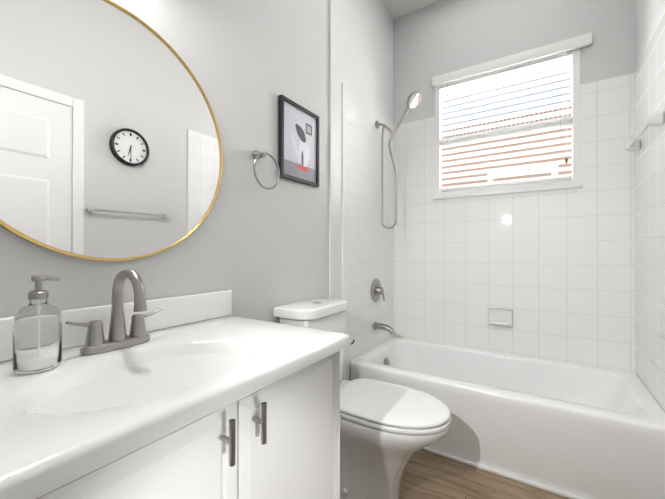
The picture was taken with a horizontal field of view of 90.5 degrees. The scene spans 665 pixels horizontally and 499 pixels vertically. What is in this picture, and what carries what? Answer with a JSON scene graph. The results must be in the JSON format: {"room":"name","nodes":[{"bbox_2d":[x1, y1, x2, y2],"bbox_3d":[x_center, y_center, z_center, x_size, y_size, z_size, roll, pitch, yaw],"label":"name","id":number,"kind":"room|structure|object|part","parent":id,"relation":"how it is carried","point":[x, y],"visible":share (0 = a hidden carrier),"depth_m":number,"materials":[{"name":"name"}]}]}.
{"room":"bathroom","nodes":[
{"label":"bathroom","id":0,"kind":"room"},
{"bbox_2d":[0,0,392,322],"bbox_3d":[-0.351,-0.402,1.538,0.132,3.050,3.366,0,0,33],"label":"wall","id":1,"kind":"structure","parent":0,"point":[255,247],"depth_m":1.46,"materials":[{"name":"white paint"}]},
{"bbox_2d":[0,0,222,260],"bbox_3d":[-0.639,-0.344,0.971,0.020,0.754,0.754,0,0,33],"label":"round mirror","id":2,"kind":"object","parent":1,"relation":"attached to","point":[110,145],"visible":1,"depth_m":0.93,"materials":[{"name":"silver glass"}]},
{"bbox_2d":[0,290,231,361],"bbox_3d":[-0.661,0.210,0.934,0.020,0.100,0.930,0,0,33],"label":"backsplash","id":3,"kind":"structure","parent":1,"relation":"attached to","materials":[{"name":"white stone"}]},
{"bbox_2d":[252,150,279,189],"bbox_3d":[-0.304,-0.349,1.458,0.060,0.174,0.162,0,0,33],"label":"towel ring","id":4,"kind":"object","parent":1,"relation":"attached to","point":[257,155],"visible":1,"depth_m":1.43,"materials":[{"name":"silver metal"}]},
{"bbox_3d":[-0.316,-0.415,1.440,0.060,0.042,0.042,0,0,33],"label":"towel ring post","id":5,"kind":"part","parent":4,"relation":"part of","materials":[{"name":"silver metal"}]},
{"bbox_2d":[278,94,318,186],"bbox_3d":[-0.167,-0.541,1.702,0.022,0.390,0.311,0,0,33],"label":"picture frame","id":6,"kind":"object","parent":1,"relation":"attached to","point":[298,143],"visible":0.98,"depth_m":1.68,"materials":[{"name":"black"}]},
{"bbox_2d":[284,101,315,182],"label":"print","id":7,"kind":"object","parent":6,"relation":"attached to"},
{"bbox_2d":[342,84,393,380],"bbox_3d":[0.284,0.048,2.392,0.008,2.158,0.820,0,0,33],"label":"wall tile","id":8,"kind":"structure","parent":1,"relation":"attached to","point":[367,248],"depth_m":2.30,"materials":[{"name":"white tile"}]},
{"bbox_2d":[371,279,384,301],"bbox_3d":[0.351,0.302,2.418,0.072,0.174,0.174,0,0,33],"label":"shower valve","id":9,"kind":"object","parent":8,"relation":"attached to","point":[377,290],"visible":0.98,"depth_m":2.40,"materials":[{"name":"silver metal"}]},
{"bbox_2d":[374,322,393,333],"bbox_3d":[0.378,0.569,2.388,0.150,0.075,0.060,0,0,33],"label":"tub spout","id":10,"kind":"object","parent":8,"relation":"attached to","point":[385,327],"visible":1,"depth_m":2.37,"materials":[{"name":"silver metal"}]},
{"bbox_2d":[375,91,420,228],"bbox_3d":[0.469,-0.621,2.369,0.327,0.945,0.118,0,0,33],"label":"shower head","id":11,"kind":"object","parent":8,"relation":"attached to","point":[413,100],"visible":1,"depth_m":2.37},
{"bbox_3d":[0.387,-0.891,2.426,0.130,0.097,0.017,0,0,33],"label":"arm","id":12,"kind":"part","parent":11,"relation":"part of"},
{"bbox_3d":[0.502,-0.944,2.352,0.131,0.170,0.032,0,0,33],"label":"handle","id":13,"kind":"part","parent":11,"relation":"part of","materials":[{"name":"silver metal"}]},
{"bbox_2d":[381,0,439,18],"bbox_3d":[0.335,-1.979,1.102,1.764,0.100,3.366,0,0,33],"label":"ceiling","id":14,"kind":"structure","parent":0,"point":[397,8],"depth_m":2.60,"materials":[{"name":"white paint"}]},
{"bbox_2d":[399,449,569,498],"bbox_3d":[0.335,1.151,1.089,1.764,0.060,3.366,0,0,33],"label":"floor","id":15,"kind":"structure","parent":0,"point":[428,475],"depth_m":1.58,"materials":[{"name":"brown wood"}]},
{"bbox_2d":[0,268,350,498],"bbox_3d":[-0.424,0.583,0.780,0.584,1.072,0.930,0,0,33],"label":"bathroom vanity","id":16,"kind":"object","parent":15,"relation":"on","point":[200,396],"visible":0.98,"depth_m":0.72,"materials":[{"name":"white paint"}]},
{"bbox_2d":[12,275,61,374],"bbox_3d":[-0.638,0.157,0.715,0.080,0.203,0.080,0,0,33],"label":"soap dispenser","id":17,"kind":"object","parent":16,"relation":"on","point":[37,334],"visible":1,"depth_m":0.69,"materials":[{"name":"clear glass"}]},
{"bbox_2d":[65,268,161,354],"bbox_3d":[-0.528,0.153,0.849,0.156,0.212,0.233,0,0,33],"label":"faucet","id":18,"kind":"object","parent":16,"relation":"on","point":[118,342],"depth_m":0.86,"materials":[{"name":"silver metal"}]},
{"bbox_3d":[-0.328,0.645,0.479,0.024,0.677,0.460,0,0,33],"label":"door","id":19,"kind":"part","parent":16,"relation":"part of","materials":[{"name":"white paint"}]},
{"bbox_3d":[-0.200,0.362,0.627,0.028,0.010,0.011,0,0,33],"label":"pull post","id":20,"kind":"part","parent":16,"relation":"part of","materials":[{"name":"silver metal"}]},
{"bbox_3d":[-0.155,0.362,0.696,0.028,0.010,0.011,0,0,33],"label":"pull post","id":21,"kind":"part","parent":16,"relation":"part of","materials":[{"name":"silver metal"}]},
{"bbox_3d":[-0.094,0.646,0.841,0.024,0.677,0.393,0,0,33],"label":"door","id":22,"kind":"part","parent":16,"relation":"part of","materials":[{"name":"white paint"}]},
{"bbox_2d":[273,297,450,498],"bbox_3d":[0.149,0.692,1.509,0.746,0.861,0.412,0,0,33],"label":"toilet","id":23,"kind":"object","parent":15,"relation":"on","point":[388,430],"visible":0.65,"depth_m":1.39,"materials":[{"name":"white ceramic"}]},
{"bbox_3d":[-0.088,0.511,1.658,0.177,0.396,0.364,0,0,33],"label":"tank","id":24,"kind":"part","parent":23,"relation":"part of","materials":[{"name":"white ceramic"}]},
{"bbox_3d":[0.168,0.916,1.515,0.713,0.414,0.380,0,0,33],"label":"bowl","id":25,"kind":"part","parent":23,"relation":"part of","materials":[{"name":"white ceramic"}]},
{"bbox_2d":[350,337,664,498],"bbox_3d":[0.936,0.922,2.012,1.492,0.405,0.744,0,0,33],"label":"tub","id":26,"kind":"object","parent":15,"relation":"on","point":[571,430],"visible":0.81,"depth_m":1.65,"materials":[{"name":"white ceramic"}]},
{"bbox_3d":[0.395,0.821,2.376,0.021,0.073,0.074,0,0,33],"label":"overflow plate","id":27,"kind":"part","parent":26,"relation":"part of","materials":[{"name":"silver metal"}]},
{"bbox_2d":[393,0,635,124],"bbox_3d":[1.192,-0.398,2.426,1.524,3.050,0.200,0,0,33],"label":"wall","id":28,"kind":"structure","parent":0,"point":[438,38],"depth_m":2.34,"materials":[{"name":"white paint"}]},
{"bbox_2d":[435,48,579,196],"bbox_3d":[1.187,-0.839,2.334,0.905,0.870,0.083,0,0,33],"label":"window","id":29,"kind":"structure","parent":28,"relation":"in","point":[574,55],"depth_m":2.30,"materials":[{"name":"white plastic"}]},
{"bbox_3d":[1.177,-0.455,2.319,0.821,0.018,0.050,0,0,33],"label":"window blind bottom rail","id":30,"kind":"part","parent":29,"relation":"part of","materials":[{"name":"white plastic"}]},
{"bbox_2d":[432,32,591,86],"bbox_3d":[1.183,-1.292,2.285,0.971,0.067,0.032,0,0,33],"label":"blind valance","id":31,"kind":"object","parent":29,"relation":"attached to","point":[574,43],"visible":0.94,"depth_m":2.23,"materials":[{"name":"white plastic"}]},
{"bbox_2d":[447,83,447,166],"bbox_3d":[0.868,-0.860,2.489,0.002,0.797,0.002,0,0,33],"label":"blind cord","id":32,"kind":"object","parent":31,"relation":"hanging from","point":[447,83],"depth_m":2.49,"materials":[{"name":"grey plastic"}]},
{"bbox_2d":[529,74,529,179],"bbox_3d":[1.315,-0.861,2.201,0.002,0.797,0.002,0,0,33],"label":"blind cord","id":33,"kind":"object","parent":31,"relation":"hanging from","point":[529,129],"depth_m":2.20,"materials":[{"name":"white fabric"}]},
{"bbox_2d":[560,90,560,176],"bbox_3d":[1.458,-0.861,2.109,0.002,0.797,0.002,0,0,33],"label":"blind cord","id":34,"kind":"object","parent":31,"relation":"hanging from","point":[560,90],"depth_m":2.11,"materials":[{"name":"white fabric"}]},
{"bbox_2d":[440,50,571,188],"bbox_3d":[1.177,-0.860,2.321,0.821,0.792,0.046,0,0,33],"label":"window blind slats","id":35,"kind":"object","parent":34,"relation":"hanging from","point":[517,94],"visible":1,"depth_m":2.29,"materials":[{"name":"white plastic"}]},
{"bbox_2d":[566,51,566,157],"bbox_3d":[1.474,-0.915,2.079,0.004,0.680,0.010,0,0,33],"label":"blind wand","id":36,"kind":"object","parent":31,"relation":"hanging from","point":[566,104],"visible":1,"depth_m":2.08,"materials":[{"name":"white plastic"}]},
{"bbox_2d":[433,184,582,199],"bbox_3d":[1.183,-0.395,2.327,0.925,0.018,0.076,0,0,33],"label":"window ledge","id":37,"kind":"object","parent":28,"relation":"attached to","point":[516,191],"visible":0.73,"depth_m":2.25,"materials":[{"name":"white plastic"}]},
{"bbox_2d":[394,73,635,372],"bbox_3d":[1.141,0.047,2.333,1.512,2.158,0.008,0,0,33],"label":"wall tile","id":38,"kind":"structure","parent":28,"relation":"attached to","point":[554,270],"depth_m":2.20,"materials":[{"name":"white tile"}]},
{"bbox_2d":[488,307,512,326],"bbox_3d":[1.160,0.471,2.283,0.150,0.120,0.050,0,0,33],"label":"soap dish","id":39,"kind":"object","parent":38,"relation":"attached to","point":[500,317],"visible":0.94,"depth_m":2.29,"materials":[{"name":"white ceramic"}]},
{"bbox_2d":[636,0,664,68],"bbox_3d":[1.025,-0.406,0.650,0.120,3.050,3.366,0,0,33],"label":"wall","id":40,"kind":"structure","parent":0,"point":[649,14],"depth_m":1.75,"materials":[{"name":"white paint"}]},
{"bbox_2d":[635,13,664,411],"bbox_3d":[1.532,0.044,1.552,0.008,2.158,0.880,0,0,33],"label":"wall tile","id":41,"kind":"structure","parent":40,"relation":"attached to","point":[650,227],"depth_m":1.63,"materials":[{"name":"white tile"}]},
{"bbox_2d":[625,111,663,150],"bbox_3d":[1.560,-0.582,1.665,0.060,0.057,0.476,0,0,33],"label":"towel bar","id":42,"kind":"object","parent":41,"relation":"attached to","point":[655,119],"visible":1,"depth_m":1.50,"materials":[{"name":"white ceramic"}]},
{"bbox_3d":[1.677,-0.581,1.845,0.060,0.057,0.046,0,0,33],"label":"post","id":43,"kind":"part","parent":42,"relation":"part of","materials":[{"name":"white ceramic"}]},
{"bbox_3d":[1.444,-0.582,1.484,0.060,0.057,0.046,0,0,33],"label":"post","id":44,"kind":"part","parent":42,"relation":"part of","materials":[{"name":"white ceramic"}]}
]}

